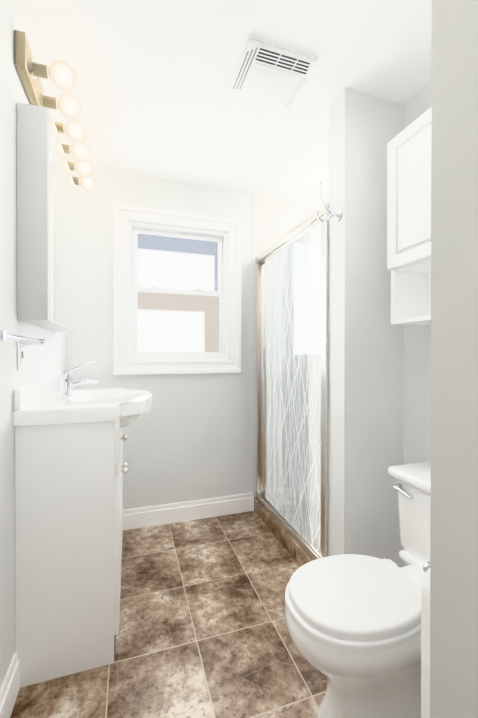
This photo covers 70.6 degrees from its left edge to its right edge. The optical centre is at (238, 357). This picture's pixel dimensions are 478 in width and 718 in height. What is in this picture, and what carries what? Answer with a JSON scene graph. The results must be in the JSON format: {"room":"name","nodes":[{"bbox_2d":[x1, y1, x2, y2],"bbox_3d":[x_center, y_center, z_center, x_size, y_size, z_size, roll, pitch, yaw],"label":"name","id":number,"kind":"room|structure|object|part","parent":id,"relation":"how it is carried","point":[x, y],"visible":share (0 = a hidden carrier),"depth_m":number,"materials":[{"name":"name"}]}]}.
{"room":"bathroom","nodes":[
{"label":"bathroom","id":0,"kind":"room"},
{"bbox_2d":[0,0,65,688],"bbox_3d":[-0.692,-0.032,0.704,0.120,2.370,3.240,0,0,-18],"label":"wall","id":1,"kind":"structure","parent":0,"point":[46,362],"depth_m":1.13,"materials":[{"name":"paint"}]},
{"bbox_2d":[0,653,19,717],"bbox_3d":[-0.456,1.089,0.204,0.016,0.132,2.035,0,0,-18],"label":"baseboard","id":2,"kind":"structure","parent":1,"relation":"attached to","point":[10,688],"depth_m":1.09,"materials":[{"name":"paint"}]},
{"bbox_2d":[17,341,23,370],"bbox_3d":[-0.796,-0.012,1.234,0.009,0.117,0.070,0,0,-18],"label":"outlet","id":3,"kind":"object","parent":1,"relation":"attached to","point":[20,357],"visible":0.73,"depth_m":1.22,"materials":[{"name":"plastic"}]},
{"bbox_2d":[0,330,45,346],"bbox_3d":[-0.695,-0.058,1.044,0.083,0.047,0.478,0,0,-18],"label":"towel bar","id":4,"kind":"object","parent":1,"relation":"attached to","point":[24,341],"visible":0.98,"depth_m":1.04,"materials":[{"name":"silver metal"}]},
{"bbox_2d":[17,102,76,331],"bbox_3d":[-0.843,-0.525,1.536,0.104,0.770,0.680,0,0,-18],"label":"upper cabinet","id":5,"kind":"object","parent":1,"relation":"attached to","point":[46,245],"visible":1,"depth_m":1.22,"materials":[{"name":"paint"}]},
{"bbox_2d":[14,29,79,185],"bbox_3d":[-0.891,-1.081,1.660,0.092,0.122,1.000,0,0,-18],"label":"light bar","id":6,"kind":"object","parent":1,"relation":"attached to","point":[31,71],"visible":0.54,"depth_m":1.26,"materials":[{"name":"metal"}]},
{"bbox_2d":[50,60,79,102],"bbox_3d":[-0.673,-1.080,1.292,0.087,0.090,0.087,0,0,-18],"label":"bulb","id":7,"kind":"object","parent":6,"relation":"attached to","point":[63,75],"depth_m":1.27,"materials":[{"name":"beige glass"}]},
{"bbox_2d":[58,99,85,129],"bbox_3d":[-0.724,-1.081,1.451,0.087,0.090,0.087,0,0,-18],"label":"bulb","id":8,"kind":"object","parent":6,"relation":"attached to","point":[71,110],"depth_m":1.44,"materials":[{"name":"beige glass"}]},
{"bbox_2d":[66,126,89,150],"bbox_3d":[-0.776,-1.081,1.610,0.087,0.090,0.087,0,0,-18],"label":"bulb","id":9,"kind":"object","parent":6,"relation":"attached to","point":[77,135],"depth_m":1.60,"materials":[{"name":"beige glass"}]},
{"bbox_2d":[71,148,92,168],"bbox_3d":[-0.827,-1.082,1.768,0.087,0.090,0.087,0,0,-18],"label":"bulb","id":10,"kind":"object","parent":6,"relation":"attached to","point":[83,156],"depth_m":1.76,"materials":[{"name":"beige glass"}]},
{"bbox_2d":[76,166,95,183],"bbox_3d":[-0.879,-1.082,1.927,0.087,0.090,0.087,0,0,-18],"label":"bulb","id":11,"kind":"object","parent":6,"relation":"attached to","point":[86,173],"depth_m":1.93,"materials":[{"name":"beige glass"}]},
{"bbox_2d":[80,182,95,190],"bbox_3d":[-0.931,-1.083,2.085,0.087,0.090,0.087,0,0,-18],"label":"bulb","id":12,"kind":"object","parent":6,"relation":"attached to","point":[87,186],"depth_m":2.06,"materials":[{"name":"beige glass"}]},
{"bbox_2d":[10,511,326,717],"bbox_3d":[0.368,1.202,1.053,2.350,0.100,3.240,0,0,-18],"label":"floor","id":13,"kind":"structure","parent":0,"point":[203,631],"depth_m":1.37,"materials":[{"name":"brown tile"}]},
{"bbox_2d":[13,376,151,686],"bbox_3d":[-0.661,0.626,1.589,0.481,1.047,0.744,0,0,-18],"label":"bathroom vanity","id":14,"kind":"object","parent":13,"relation":"on","point":[68,515],"depth_m":1.23,"materials":[{"name":"white wood"}]},
{"bbox_2d":[59,361,98,396],"bbox_3d":[-0.738,0.095,1.562,0.167,0.164,0.054,0,0,-18],"label":"vanity faucet","id":15,"kind":"object","parent":14,"relation":"on","point":[67,385],"visible":1,"depth_m":1.54,"materials":[{"name":"silver metal"}]},
{"bbox_3d":[-0.661,0.168,1.587,0.481,0.131,0.744,0,0,-18],"label":"bathroom vanity top","id":16,"kind":"part","parent":14,"relation":"part of","materials":[{"name":"white ceramic"}]},
{"bbox_3d":[-0.633,0.275,1.597,0.364,0.134,0.472,0,0,-18],"label":"vanity top base","id":17,"kind":"part","parent":14,"relation":"part of","materials":[{"name":"white ceramic"}]},
{"bbox_2d":[254,497,312,566],"bbox_3d":[0.313,1.098,2.113,0.120,0.100,0.948,0,0,-18],"label":"shower curb","id":18,"kind":"object","parent":13,"relation":"on","point":[296,551],"visible":0.27,"depth_m":2.06,"materials":[{"name":"brown tile"}]},
{"bbox_2d":[285,461,430,717],"bbox_3d":[0.528,0.798,1.114,0.793,0.712,0.476,0,0,-18],"label":"toilet","id":19,"kind":"object","parent":13,"relation":"on","point":[353,623],"visible":0.79,"depth_m":0.99,"materials":[{"name":"ceramic"}]},
{"bbox_2d":[66,169,320,509],"bbox_3d":[-0.057,-0.039,2.550,2.230,2.370,0.120,0,0,-18],"label":"wall","id":20,"kind":"structure","parent":0,"point":[189,436],"depth_m":2.36,"materials":[{"name":"paint"}]},
{"bbox_2d":[113,203,240,374],"bbox_3d":[-0.422,-0.451,2.403,0.885,1.125,0.132,0,0,-18],"label":"window","id":21,"kind":"structure","parent":20,"relation":"in","point":[176,300],"depth_m":2.39,"materials":[{"name":"paint"}]},
{"bbox_2d":[123,493,253,529],"bbox_3d":[-0.492,1.081,2.342,1.266,0.132,0.016,0,0,-18],"label":"baseboard","id":22,"kind":"structure","parent":20,"relation":"attached to","point":[142,517],"depth_m":2.38,"materials":[{"name":"paint"}]},
{"bbox_2d":[252,194,261,496],"bbox_3d":[0.136,-0.089,2.545,0.077,2.269,0.009,0,0,-18],"label":"wall","id":23,"kind":"structure","parent":20,"relation":"attached to","point":[256,225],"depth_m":2.53,"materials":[{"name":"white paint"}]},
{"bbox_2d":[255,203,327,559],"bbox_3d":[0.292,0.145,2.102,0.054,1.804,0.948,0,0,-18],"label":"shower door","id":24,"kind":"object","parent":23,"relation":"attached to","point":[291,493],"visible":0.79,"depth_m":1.97,"materials":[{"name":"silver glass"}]},
{"bbox_2d":[11,0,431,205],"bbox_3d":[0.368,-1.268,1.043,2.350,0.100,3.240,0,0,-18],"label":"ceiling","id":25,"kind":"structure","parent":0,"point":[150,90],"depth_m":1.46,"materials":[{"name":"paint"}]},
{"bbox_2d":[227,35,318,109],"bbox_3d":[0.134,-1.206,1.456,0.304,0.026,0.292,0,0,-18],"label":"ceiling vent","id":26,"kind":"object","parent":25,"relation":"in","point":[269,73],"visible":0.98,"depth_m":1.42,"materials":[{"name":"plastic"}]},
{"bbox_2d":[328,106,329,555],"bbox_3d":[0.452,-0.035,1.648,0.030,2.370,0.012,0,0,-18],"label":"wall","id":27,"kind":"structure","parent":0,"point":[329,335],"depth_m":1.64,"materials":[{"name":"paint"}]},
{"bbox_2d":[329,87,403,567],"bbox_3d":[0.841,-0.035,1.706,0.805,2.370,0.118,0,0,-18],"label":"wall","id":28,"kind":"structure","parent":0,"point":[366,394],"depth_m":1.57,"materials":[{"name":"paint"}]},
{"bbox_2d":[315,181,341,222],"bbox_3d":[0.405,-0.711,1.546,0.120,0.186,0.058,0,0,-18],"label":"robe hook","id":29,"kind":"object","parent":28,"relation":"attached to","point":[337,214],"visible":1,"depth_m":1.54,"materials":[{"name":"silver metal"}]},
{"bbox_2d":[403,80,430,566],"bbox_3d":[1.013,-0.033,1.153,0.120,2.370,1.040,0,0,-18],"label":"wall","id":30,"kind":"structure","parent":0,"point":[417,393],"depth_m":1.55,"materials":[{"name":"paint"}]},
{"bbox_2d":[387,108,430,325],"bbox_3d":[0.809,-0.531,1.200,0.233,0.775,0.576,0,0,-18],"label":"wall cabinet","id":31,"kind":"object","parent":30,"relation":"attached to","point":[409,207],"visible":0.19,"depth_m":1.36,"materials":[{"name":"white wood"}]},
{"bbox_2d":[430,0,477,717],"bbox_3d":[0.728,-0.031,0.618,0.752,2.370,0.200,0,0,-18],"label":"wall","id":32,"kind":"structure","parent":0,"point":[454,432],"depth_m":0.55,"materials":[{"name":"paint"}]},
{"bbox_2d":[421,561,429,717],"bbox_3d":[0.477,0.662,0.732,0.108,0.384,0.165,0,0,-18],"label":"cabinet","id":33,"kind":"object","parent":32,"relation":"attached to","point":[425,649],"visible":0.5,"depth_m":0.75,"materials":[{"name":"white wood"}]}
]}

